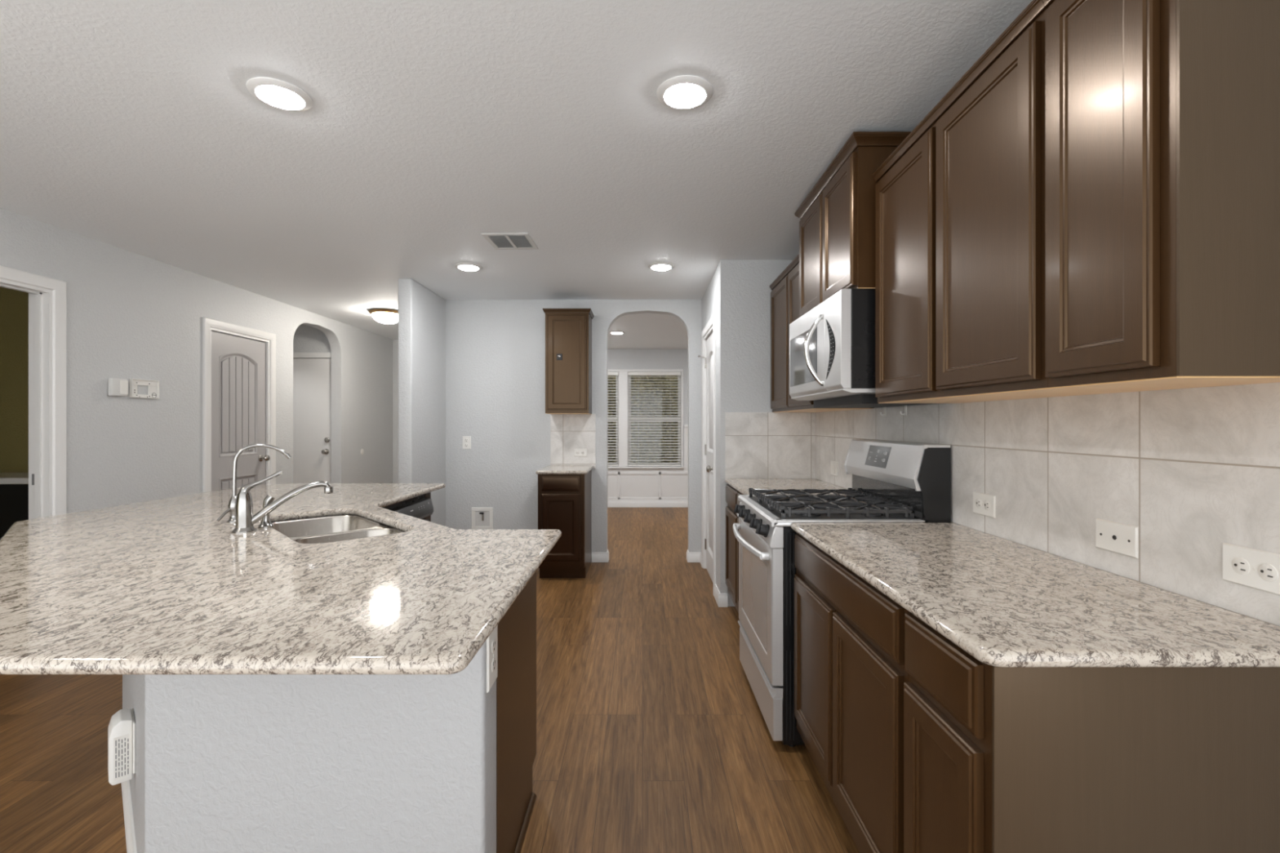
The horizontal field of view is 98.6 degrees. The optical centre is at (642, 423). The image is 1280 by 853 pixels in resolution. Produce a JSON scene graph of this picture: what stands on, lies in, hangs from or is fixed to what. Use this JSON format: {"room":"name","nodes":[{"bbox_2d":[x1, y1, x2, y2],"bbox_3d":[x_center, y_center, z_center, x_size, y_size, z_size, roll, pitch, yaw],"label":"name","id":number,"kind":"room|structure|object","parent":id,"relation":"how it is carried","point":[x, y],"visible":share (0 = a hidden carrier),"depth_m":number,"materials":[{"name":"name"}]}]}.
{"room":"kitchen","nodes":[
{"label":"kitchen","id":0,"kind":"room"},
{"bbox_2d":[0,286,28,472],"bbox_3d":[-5.173,0.068,4.400,3.255,2.445,0.100,0,0,0],"label":"wall","id":1,"kind":"structure","parent":0,"point":[14,304],"depth_m":4.35,"materials":[{"name":"paint"}]},
{"bbox_2d":[0,207,392,513],"bbox_3d":[-3.487,0.068,4.867,0.115,2.445,5.635,0,0,0],"label":"wall","id":2,"kind":"structure","parent":0,"point":[131,315],"depth_m":3.91,"materials":[{"name":"grey paint"}]},
{"bbox_2d":[0,265,66,519],"bbox_3d":[-3.479,0.224,2.800,0.135,2.132,0.934,0,0,0],"label":"trim","id":3,"kind":"structure","parent":2,"relation":"attached to","point":[47,296],"depth_m":3.18,"materials":[{"name":"white paint"}]},
{"bbox_2d":[107,377,128,396],"bbox_3d":[-3.411,-0.236,3.584,0.036,0.112,0.106,0,0,0],"label":"door chime","id":4,"kind":"object","parent":2,"relation":"attached to","point":[116,387],"visible":1,"depth_m":3.57,"materials":[{"name":"white plastic"}]},
{"bbox_2d":[129,378,159,398],"bbox_3d":[-3.419,-0.238,3.783,0.022,0.125,0.206,0,0,0],"label":"thermostat","id":5,"kind":"object","parent":2,"relation":"attached to","point":[153,385],"visible":1,"depth_m":3.79,"materials":[{"name":"white plastic"}]},
{"bbox_2d":[202,316,275,492],"bbox_3d":[-3.479,0.229,4.714,0.135,2.122,0.838,0,0,0],"label":"trim","id":6,"kind":"structure","parent":2,"relation":"attached to","point":[209,325],"depth_m":4.51,"materials":[{"name":"white paint"}]},
{"bbox_2d":[211,331,270,491],"bbox_3d":[-3.429,0.272,4.707,0.107,2.024,0.675,0,0,0],"label":"door","id":7,"kind":"structure","parent":2,"relation":"in","point":[238,364],"depth_m":4.70,"materials":[{"name":"grey paint"}]},
{"bbox_2d":[122,640,496,852],"bbox_3d":[-1.538,0.852,2.197,0.854,0.875,2.799,0,0,-39],"label":"wall","id":8,"kind":"structure","parent":0,"point":[224,763],"depth_m":1.32,"materials":[{"name":"paint"}]},
{"bbox_2d":[107,708,135,785],"bbox_3d":[-1.517,0.936,1.604,0.120,0.177,0.056,0,0,45],"label":"plug","id":9,"kind":"object","parent":8,"relation":"attached to","point":[122,726],"visible":1,"depth_m":1.57,"materials":[{"name":"white plastic"}]},
{"bbox_2d":[115,737,128,777],"bbox_3d":[-1.483,0.951,1.569,0.001,0.108,0.027,0,0,45],"label":"print","id":10,"kind":"object","parent":9,"relation":"attached to","point":[122,744],"depth_m":1.57,"materials":[{"name":"grey"}]},
{"bbox_2d":[120,780,137,852],"bbox_3d":[-1.577,1.244,2.165,0.784,0.092,2.817,0,0,-39],"label":"baseboard","id":11,"kind":"structure","parent":8,"relation":"attached to","point":[131,843],"depth_m":1.69,"materials":[{"name":"white paint"}]},
{"bbox_2d":[130,708,135,773],"bbox_3d":[-1.499,0.932,1.622,0.120,0.145,0.005,0,0,45],"label":"outlet plate","id":12,"kind":"object","parent":8,"relation":"attached to","point":[132,716],"depth_m":1.58,"materials":[{"name":"white plastic"}]},
{"bbox_2d":[0,483,561,675],"bbox_3d":[-1.379,0.399,2.231,2.173,0.030,2.668,0,0,0],"label":"countertop","id":13,"kind":"structure","parent":8,"relation":"on","point":[162,586],"depth_m":1.26,"materials":[{"name":"stone"}]},
{"bbox_2d":[216,443,291,522],"bbox_3d":[-1.551,0.232,2.201,0.248,0.304,0.055,0,0,-44],"label":"filter faucet","id":14,"kind":"object","parent":13,"relation":"on","point":[231,506],"visible":0.82,"depth_m":2.16,"materials":[{"name":"silver metal"}]},
{"bbox_2d":[257,494,275,528],"bbox_3d":[-1.397,0.324,2.045,0.050,0.120,0.047,0,0,0],"label":"sprayer","id":15,"kind":"object","parent":13,"relation":"on","point":[265,522],"visible":0.87,"depth_m":2.04,"materials":[{"name":"silver metal"}]},
{"bbox_2d":[231,470,333,533],"bbox_3d":[-1.322,0.277,2.036,0.314,0.214,0.072,0,0,-39],"label":"kitchen faucet","id":16,"kind":"object","parent":13,"relation":"on","point":[245,519],"visible":1,"depth_m":1.97,"materials":[{"name":"silver metal"}]},
{"bbox_2d":[271,515,404,543],"bbox_3d":[-1.199,0.517,2.131,0.418,0.204,0.800,0,0,-45],"label":"sink","id":17,"kind":"object","parent":13,"relation":"in","point":[327,529],"visible":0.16,"depth_m":2.36,"materials":[{"name":"silver metal"}]},
{"bbox_2d":[486,625,497,693],"bbox_3d":[-0.376,0.582,1.383,0.008,0.148,0.082,0,0,0],"label":"wall outlet","id":18,"kind":"object","parent":8,"relation":"attached to","point":[491,641],"visible":0.99,"depth_m":1.37,"materials":[{"name":"white plastic"}]},
{"bbox_2d":[491,638,495,653],"bbox_3d":[-0.374,0.558,1.383,0.004,0.034,0.034,0,0,0],"label":"receptacle","id":19,"kind":"object","parent":18,"relation":"attached to","point":[493,640],"depth_m":1.38,"materials":[{"name":"grey plastic"}]},
{"bbox_2d":[491,657,495,672],"bbox_3d":[-0.374,0.606,1.383,0.004,0.034,0.034,0,0,0],"label":"receptacle","id":20,"kind":"object","parent":18,"relation":"attached to","point":[493,660],"depth_m":1.38,"materials":[{"name":"grey plastic"}]},
{"bbox_2d":[293,324,330,352],"bbox_3d":[-4.147,0.068,6.360,1.205,2.445,0.140,0,0,0],"label":"wall","id":21,"kind":"structure","parent":0,"point":[307,339],"depth_m":6.29,"materials":[{"name":"grey paint"}]},
{"bbox_2d":[293,358,330,483],"bbox_3d":[-4.013,0.269,6.275,0.913,2.027,0.110,0,0,0],"label":"door","id":22,"kind":"structure","parent":21,"relation":"in","point":[311,376],"depth_m":6.29,"materials":[{"name":"white paint"}]},
{"bbox_2d":[293,352,330,358],"bbox_3d":[-4.147,0.240,6.284,1.205,2.100,0.012,0,0,0],"label":"trim","id":23,"kind":"structure","parent":21,"relation":"attached to","point":[295,355],"depth_m":6.28,"materials":[{"name":"white paint"}]},
{"bbox_2d":[392,339,397,483],"bbox_3d":[-2.687,0.068,7.628,1.486,2.445,0.115,0,0,0],"label":"wall","id":24,"kind":"structure","parent":0,"point":[394,341],"depth_m":7.57,"materials":[{"name":"grey paint"}]},
{"bbox_2d":[397,278,445,526],"bbox_3d":[-1.887,0.068,6.440,0.113,2.445,4.140,0,0,0],"label":"wall","id":25,"kind":"structure","parent":0,"point":[421,313],"depth_m":4.59,"materials":[{"name":"grey paint"}]},
{"bbox_2d":[0,507,859,852],"bbox_3d":[-2.000,1.350,3.880,10.400,0.120,9.560,0,0,0],"label":"floor","id":26,"kind":"structure","parent":0,"point":[653,735],"depth_m":2.26,"materials":[{"name":"brown wood"}]},
{"bbox_2d":[0,472,28,539],"bbox_3d":[-4.610,0.838,4.122,2.020,0.905,0.445,0,0,0],"label":"base cabinet","id":27,"kind":"object","parent":26,"relation":"on","point":[14,486],"visible":0.06,"depth_m":3.92,"materials":[{"name":"black wood"}]},
{"bbox_2d":[383,494,433,521],"bbox_3d":[-1.620,0.856,3.104,0.660,0.868,0.608,0,0,0],"label":"dishwasher","id":28,"kind":"object","parent":26,"relation":"on","point":[420,507],"visible":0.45,"depth_m":3.19,"materials":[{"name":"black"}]},
{"bbox_2d":[424,492,431,521],"bbox_3d":[-1.690,0.852,3.456,0.690,0.875,0.088,0,0,0],"label":"end panel","id":29,"kind":"object","parent":26,"relation":"on","point":[428,495],"visible":0.02,"depth_m":3.46,"materials":[{"name":"brown wood"}]},
{"bbox_2d":[496,571,536,852],"bbox_3d":[-0.533,0.852,1.718,0.334,0.875,0.556,0,0,0],"label":"base cabinet","id":30,"kind":"object","parent":26,"relation":"on","point":[516,680],"visible":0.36,"depth_m":1.66,"materials":[{"name":"brown wood"}]},
{"bbox_2d":[537,469,591,577],"bbox_3d":[-0.666,0.852,4.815,0.384,0.875,0.629,0,0,0],"label":"base cabinet","id":31,"kind":"object","parent":26,"relation":"on","point":[564,500],"visible":0.9,"depth_m":4.51,"materials":[{"name":"brown wood"}]},
{"bbox_2d":[535,465,593,474],"bbox_3d":[-0.662,0.399,4.805,0.420,0.030,0.626,0,0,0],"label":"countertop","id":32,"kind":"structure","parent":31,"relation":"on","point":[549,469],"depth_m":4.59,"materials":[{"name":"stone"}]},
{"bbox_2d":[725,484,742,613],"bbox_3d":[0.901,0.852,3.400,0.643,0.875,0.963,0,0,0],"label":"base cabinet","id":33,"kind":"object","parent":26,"relation":"on","point":[731,494],"visible":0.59,"depth_m":3.60,"materials":[{"name":"brown wood"}]},
{"bbox_2d":[724,478,848,494],"bbox_3d":[0.897,0.399,3.394,0.638,0.030,0.956,0,0,0],"label":"countertop","id":34,"kind":"structure","parent":33,"relation":"on","point":[742,486],"depth_m":3.48,"materials":[{"name":"stone"}]},
{"bbox_2d":[733,439,951,746],"bbox_3d":[0.823,0.687,2.531,0.768,1.206,0.790,0,0,0],"label":"gas range","id":35,"kind":"object","parent":26,"relation":"on","point":[893,481],"visible":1,"depth_m":2.25,"materials":[{"name":"silver metal"}]},
{"bbox_2d":[737,494,924,526],"bbox_3d":[0.801,0.390,2.531,0.593,0.027,0.790,0,0,0],"label":"cooktop","id":36,"kind":"object","parent":35,"relation":"in","point":[766,513],"depth_m":2.24,"materials":[{"name":"metal"}]},
{"bbox_2d":[794,533,908,852],"bbox_3d":[0.901,0.852,1.694,0.643,0.875,0.900,0,0,0],"label":"base cabinet","id":37,"kind":"object","parent":26,"relation":"on","point":[851,675],"visible":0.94,"depth_m":1.53,"materials":[{"name":"brown wood"}]},
{"bbox_2d":[791,522,1279,667],"bbox_3d":[0.897,0.399,1.536,0.638,0.030,1.221,0,0,0],"label":"countertop","id":38,"kind":"structure","parent":37,"relation":"on","point":[1006,603],"depth_m":1.17,"materials":[{"name":"stone"}]},
{"bbox_2d":[903,611,1279,852],"bbox_3d":[0.901,0.852,1.091,0.643,0.875,0.304,0,0,0],"label":"base cabinet","id":39,"kind":"object","parent":26,"relation":"on","point":[997,759],"visible":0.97,"depth_m":0.94,"materials":[{"name":"brown wood"}]},
{"bbox_2d":[0,0,1032,348],"bbox_3d":[-2.000,-1.215,2.430,10.400,0.120,12.460,0,0,0],"label":"ceiling","id":40,"kind":"structure","parent":0,"point":[430,127],"depth_m":2.17,"materials":[{"name":"paint"}]},
{"bbox_2d":[245,76,313,111],"bbox_3d":[-1.268,-1.143,1.930,0.196,0.021,0.196,0,0,0],"label":"recessed light","id":41,"kind":"object","parent":40,"relation":"in","point":[273,92],"visible":1,"depth_m":1.90,"materials":[{"name":"white paint"}]},
{"bbox_2d":[256,85,303,109],"bbox_3d":[-1.268,-1.143,1.930,0.139,0.020,0.139,0,0,0],"label":"diffuser","id":42,"kind":"object","parent":41,"relation":"attached to","point":[282,97],"depth_m":1.91,"materials":[{"name":"white plastic"}]},
{"bbox_2d":[368,308,397,324],"bbox_3d":[-2.630,-1.085,5.670,0.344,0.139,0.344,0,0,0],"label":"flush light","id":43,"kind":"object","parent":40,"relation":"attached to","point":[387,317],"visible":0.86,"depth_m":5.56,"materials":[{"name":"white glass"}]},
{"bbox_2d":[454,262,482,271],"bbox_3d":[-1.275,-1.143,4.040,0.196,0.021,0.196,0,0,0],"label":"recessed light","id":44,"kind":"object","parent":40,"relation":"in","point":[464,266],"visible":1,"depth_m":4.00,"materials":[{"name":"white paint"}]},
{"bbox_2d":[458,265,478,271],"bbox_3d":[-1.275,-1.143,4.040,0.139,0.020,0.139,0,0,0],"label":"diffuser","id":45,"kind":"object","parent":44,"relation":"attached to","point":[468,268],"depth_m":4.02,"materials":[{"name":"white plastic"}]},
{"bbox_2d":[480,232,538,249],"bbox_3d":[-0.830,-1.150,3.480,0.286,0.008,0.296,0,0,1],"label":"ceiling vent","id":46,"kind":"object","parent":40,"relation":"in","point":[507,241],"visible":1,"depth_m":3.47,"materials":[{"name":"white plastic"}]},
{"bbox_2d":[608,330,624,334],"bbox_3d":[-0.322,-1.143,6.950,0.196,0.021,0.196,0,0,0],"label":"recessed light","id":47,"kind":"object","parent":40,"relation":"in","point":[615,332],"visible":1,"depth_m":6.90,"materials":[{"name":"white paint"}]},
{"bbox_2d":[648,262,674,271],"bbox_3d":[0.138,-1.143,4.030,0.196,0.021,0.196,0,0,0],"label":"recessed light","id":48,"kind":"object","parent":40,"relation":"in","point":[660,266],"visible":1,"depth_m":3.99,"materials":[{"name":"white paint"}]},
{"bbox_2d":[651,264,671,270],"bbox_3d":[0.138,-1.143,4.030,0.139,0.020,0.139,0,0,0],"label":"diffuser","id":49,"kind":"object","parent":48,"relation":"attached to","point":[655,267],"depth_m":4.00,"materials":[{"name":"white plastic"}]},
{"bbox_2d":[656,75,713,110],"bbox_3d":[0.148,-1.143,1.920,0.196,0.021,0.196,0,0,0],"label":"recessed light","id":50,"kind":"object","parent":40,"relation":"in","point":[681,92],"visible":1,"depth_m":1.89,"materials":[{"name":"white paint"}]},
{"bbox_2d":[664,83,704,107],"bbox_3d":[0.148,-1.143,1.920,0.139,0.020,0.139,0,0,0],"label":"diffuser","id":51,"kind":"object","parent":50,"relation":"attached to","point":[676,95],"depth_m":1.90,"materials":[{"name":"white plastic"}]},
{"bbox_2d":[445,299,701,552],"bbox_3d":[0.434,0.068,5.188,4.531,2.445,0.115,0,0,0],"label":"wall","id":52,"kind":"structure","parent":0,"point":[495,348],"depth_m":5.13,"materials":[{"name":"grey paint"}]},
{"bbox_2d":[462,436,471,448],"bbox_3d":[-1.635,0.177,5.126,0.078,0.118,0.008,0,0,0],"label":"wall outlet","id":53,"kind":"object","parent":52,"relation":"attached to","point":[466,440],"visible":1,"depth_m":5.12,"materials":[{"name":"white plastic"}]},
{"bbox_2d":[471,507,493,529],"bbox_3d":[-1.490,0.885,5.112,0.200,0.210,0.036,0,0,0],"label":"water supply box","id":54,"kind":"object","parent":52,"relation":"attached to","point":[482,518],"visible":0.97,"depth_m":5.12,"materials":[{"name":"white plastic"}]},
{"bbox_2d":[542,308,594,413],"bbox_3d":[-0.661,-0.547,4.968,0.422,0.918,0.323,0,0,0],"label":"upper cabinet","id":55,"kind":"object","parent":52,"relation":"attached to","point":[568,331],"visible":1,"depth_m":4.82,"materials":[{"name":"brown wood"}]},
{"bbox_2d":[556,353,562,359],"bbox_3d":[-0.724,-0.583,4.803,0.048,0.056,0.022,0,0,0],"label":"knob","id":56,"kind":"object","parent":55,"relation":"attached to","point":[559,356],"visible":1,"depth_m":4.81,"materials":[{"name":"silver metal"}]},
{"bbox_2d":[550,413,595,468],"bbox_3d":[-0.645,0.162,5.125,0.418,0.504,0.010,0,0,0],"label":"backsplash","id":57,"kind":"structure","parent":52,"relation":"attached to","point":[568,432],"depth_m":5.12,"materials":[{"name":"tile"}]},
{"bbox_2d":[573,448,586,456],"bbox_3d":[-0.575,0.269,5.115,0.118,0.070,0.008,0,0,0],"label":"wall outlet","id":58,"kind":"object","parent":57,"relation":"attached to","point":[577,452],"visible":1,"depth_m":5.11,"materials":[{"name":"white plastic"}]},
{"bbox_2d":[591,549,608,562],"bbox_3d":[-1.073,1.244,5.180,1.515,0.092,0.130,0,0,0],"label":"baseboard","id":59,"kind":"structure","parent":52,"relation":"attached to","point":[596,557],"depth_m":5.12,"materials":[{"name":"white paint"}]},
{"bbox_2d":[686,549,700,562],"bbox_3d":[0.484,1.244,5.180,0.131,0.092,0.130,0,0,0],"label":"baseboard","id":60,"kind":"structure","parent":52,"relation":"attached to","point":[691,557],"depth_m":5.12,"materials":[{"name":"white paint"}]},
{"bbox_2d":[607,348,688,466],"bbox_3d":[0.385,0.068,8.568,4.431,2.445,0.115,0,0,0],"label":"wall","id":61,"kind":"structure","parent":0,"point":[617,358],"depth_m":8.51,"materials":[{"name":"grey paint"}]},
{"bbox_2d":[607,375,618,466],"bbox_3d":[-0.777,-0.070,8.580,0.825,1.460,0.058,0,0,0],"label":"window","id":62,"kind":"structure","parent":61,"relation":"in","point":[617,378],"depth_m":8.55,"materials":[{"name":"white paint"}]},
{"bbox_2d":[607,372,618,466],"bbox_3d":[-0.777,-0.071,8.517,0.817,1.454,0.057,0,0,0],"label":"window blind","id":63,"kind":"object","parent":62,"relation":"attached to","point":[608,373],"visible":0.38,"depth_m":8.51,"materials":[{"name":"white plastic"}]},
{"bbox_2d":[607,368,683,466],"bbox_3d":[-0.295,-0.090,8.502,1.850,1.500,0.016,0,0,0],"label":"trim","id":64,"kind":"structure","parent":61,"relation":"attached to","point":[623,373],"depth_m":8.50,"materials":[{"name":"white paint"}]},
{"bbox_2d":[607,466,684,468],"bbox_3d":[-0.295,0.676,8.482,1.870,0.028,0.034,0,0,0],"label":"trim","id":65,"kind":"structure","parent":61,"relation":"attached to","point":[607,467],"depth_m":8.46,"materials":[{"name":"white paint"}]},
{"bbox_2d":[607,424,688,500],"bbox_3d":[0.385,0.652,8.495,4.410,1.275,0.030,0,0,0],"label":"wainscoting","id":66,"kind":"structure","parent":61,"relation":"attached to","point":[623,484],"depth_m":8.50,"materials":[{"name":"white paint"}]},
{"bbox_2d":[607,500,688,507],"bbox_3d":[0.380,1.235,8.482,4.420,0.110,0.015,0,0,0],"label":"baseboard","id":67,"kind":"structure","parent":61,"relation":"attached to","point":[611,504],"depth_m":8.47,"materials":[{"name":"white paint"}]},
{"bbox_2d":[627,375,680,466],"bbox_3d":[0.188,-0.070,8.580,0.825,1.460,0.058,0,0,0],"label":"window","id":68,"kind":"structure","parent":61,"relation":"in","point":[628,378],"depth_m":8.55,"materials":[{"name":"white paint"}]},
{"bbox_2d":[627,372,680,466],"bbox_3d":[0.188,-0.071,8.517,0.817,1.454,0.057,0,0,0],"label":"window blind","id":69,"kind":"object","parent":68,"relation":"attached to","point":[670,374],"visible":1,"depth_m":8.51,"materials":[{"name":"white plastic"}]},
{"bbox_2d":[701,265,718,588],"bbox_3d":[0.608,0.068,4.565,0.115,2.445,1.130,0,0,0],"label":"wall","id":70,"kind":"structure","parent":0,"point":[709,301],"depth_m":4.09,"materials":[{"name":"grey paint"}]},
{"bbox_2d":[697,332,712,582],"bbox_3d":[0.548,0.272,4.558,0.110,2.024,0.703,0,0,0],"label":"door","id":71,"kind":"structure","parent":70,"relation":"in","point":[708,359],"depth_m":4.69,"materials":[{"name":"white paint"}]},
{"bbox_2d":[701,312,715,595],"bbox_3d":[0.600,0.229,4.550,0.135,2.122,0.864,0,0,0],"label":"trim","id":72,"kind":"structure","parent":70,"relation":"attached to","point":[710,327],"depth_m":4.90,"materials":[{"name":"white paint"}]},
{"bbox_2d":[699,552,727,607],"bbox_3d":[0.568,1.244,4.492,0.065,0.092,1.245,0,0,0],"label":"baseboard","id":73,"kind":"structure","parent":70,"relation":"attached to","point":[721,599],"depth_m":3.88,"materials":[{"name":"white paint"}]},
{"bbox_2d":[718,259,793,606],"bbox_3d":[0.889,0.068,3.942,0.678,2.445,0.115,0,0,0],"label":"wall","id":74,"kind":"structure","parent":0,"point":[744,291],"depth_m":3.88,"materials":[{"name":"grey paint"}]},
{"bbox_2d":[724,412,815,479],"bbox_3d":[0.901,0.167,3.880,0.632,0.494,0.010,0,0,0],"label":"backsplash","id":75,"kind":"structure","parent":74,"relation":"attached to","point":[758,445],"depth_m":3.88,"materials":[{"name":"tile"}]},
{"bbox_2d":[874,403,945,408],"bbox_3d":[1.286,0.068,2.100,0.115,2.445,3.800,0,0,0],"label":"wall","id":76,"kind":"structure","parent":0,"point":[932,403],"depth_m":2.50,"materials":[{"name":"grey paint"}]},
{"bbox_2d":[769,253,874,412],"bbox_3d":[1.061,-0.526,3.400,0.332,0.893,0.966,0,0,0],"label":"upper cabinet","id":77,"kind":"object","parent":76,"relation":"attached to","point":[784,294],"visible":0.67,"depth_m":3.51,"materials":[{"name":"brown wood"}]},
{"bbox_2d":[794,131,911,317],"bbox_3d":[1.020,-0.827,2.531,0.414,0.595,0.822,0,0,0],"label":"upper cabinet","id":78,"kind":"object","parent":76,"relation":"attached to","point":[837,222],"visible":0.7,"depth_m":2.27,"materials":[{"name":"brown wood"}]},
{"bbox_2d":[789,288,932,408],"bbox_3d":[0.956,-0.305,2.531,0.518,0.447,0.754,0,0,0],"label":"microwave","id":79,"kind":"object","parent":78,"relation":"attached to","point":[832,345],"visible":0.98,"depth_m":2.25,"materials":[{"name":"silver metal"}]},
{"bbox_2d":[872,0,1177,403],"bbox_3d":[1.061,-0.526,1.694,0.332,0.893,0.901,0,0,0],"label":"upper cabinet","id":80,"kind":"object","parent":76,"relation":"attached to","point":[960,202],"visible":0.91,"depth_m":1.51,"materials":[{"name":"brown wood"}]},
{"bbox_2d":[815,382,1279,626],"bbox_3d":[1.222,0.167,2.115,0.011,0.494,3.540,0,0,0],"label":"backsplash","id":81,"kind":"structure","parent":76,"relation":"attached to","point":[1197,470],"depth_m":1.40,"materials":[{"name":"tile"}]},
{"bbox_2d":[831,460,838,476],"bbox_3d":[1.212,0.283,3.482,0.009,0.090,0.125,0,0,0],"label":"wall plate","id":82,"kind":"object","parent":81,"relation":"attached to","point":[834,464],"visible":1,"depth_m":3.46,"materials":[{"name":"white plastic"}]},
{"bbox_2d":[880,406,885,416],"bbox_3d":[1.203,-0.060,2.760,0.028,0.050,0.024,0,0,0],"label":"wall hook","id":83,"kind":"object","parent":81,"relation":"attached to","point":[884,408],"visible":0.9,"depth_m":2.76,"materials":[{"name":"white plastic"}]},
{"bbox_2d":[899,405,906,416],"bbox_3d":[1.203,-0.060,2.545,0.028,0.050,0.024,0,0,0],"label":"wall hook","id":84,"kind":"object","parent":81,"relation":"attached to","point":[904,414],"visible":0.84,"depth_m":2.54,"materials":[{"name":"white plastic"}]},
{"bbox_2d":[973,491,995,518],"bbox_3d":[1.213,0.287,1.958,0.008,0.078,0.124,0,0,0],"label":"wall outlet","id":85,"kind":"object","parent":81,"relation":"attached to","point":[984,504],"visible":1,"depth_m":1.95,"materials":[{"name":"white plastic"}]},
{"bbox_2d":[975,498,982,508],"bbox_3d":[1.211,0.287,1.982,0.004,0.034,0.034,0,0,0],"label":"receptacle","id":86,"kind":"object","parent":85,"relation":"attached to","point":[978,501],"depth_m":1.98,"materials":[{"name":"grey plastic"}]},
{"bbox_2d":[983,500,990,510],"bbox_3d":[1.211,0.287,1.934,0.004,0.034,0.034,0,0,0],"label":"receptacle","id":87,"kind":"object","parent":85,"relation":"attached to","point":[986,503],"depth_m":1.93,"materials":[{"name":"grey plastic"}]},
{"bbox_2d":[1095,518,1138,558],"bbox_3d":[1.213,0.292,1.412,0.008,0.078,0.124,0,0,0],"label":"wall plate","id":88,"kind":"object","parent":81,"relation":"attached to","point":[1113,536],"visible":1,"depth_m":1.40,"materials":[{"name":"white plastic"}]},
{"bbox_2d":[1222,542,1279,595],"bbox_3d":[1.213,0.288,1.090,0.008,0.078,0.124,0,0,0],"label":"wall outlet","id":89,"kind":"object","parent":81,"relation":"attached to","point":[1257,569],"visible":1,"depth_m":1.09,"materials":[{"name":"white plastic"}]},
{"bbox_2d":[1231,557,1250,574],"bbox_3d":[1.211,0.288,1.114,0.004,0.034,0.034,0,0,0],"label":"receptacle","id":90,"kind":"object","parent":89,"relation":"attached to","point":[1240,566],"depth_m":1.11,"materials":[{"name":"grey plastic"}]},
{"bbox_2d":[1257,563,1278,581],"bbox_3d":[1.211,0.288,1.066,0.004,0.034,0.034,0,0,0],"label":"receptacle","id":91,"kind":"object","parent":89,"relation":"attached to","point":[1266,571],"depth_m":1.06,"materials":[{"name":"grey plastic"}]},
{"bbox_2d":[1042,0,1279,388],"bbox_3d":[1.061,-0.526,1.084,0.332,0.893,0.318,0,0,0],"label":"upper cabinet","id":92,"kind":"object","parent":76,"relation":"attached to","point":[1162,117],"visible":1,"depth_m":0.97,"materials":[{"name":"brown wood"}]},
{"label":"outside","id":93,"kind":"structure","parent":0,"visible":0},
{"bbox_3d":[0.000,1.490,12.343,12.000,0.100,7.315,0,0,0],"label":"ground","id":94,"kind":"structure","parent":93,"visible":0},
{"bbox_2d":[607,375,677,462],"bbox_3d":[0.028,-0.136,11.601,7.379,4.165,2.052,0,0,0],"label":"window blinds","id":95,"kind":"object","parent":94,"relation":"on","point":[609,379],"visible":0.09,"depth_m":11.70,"materials":[{"name":"white plastic"}]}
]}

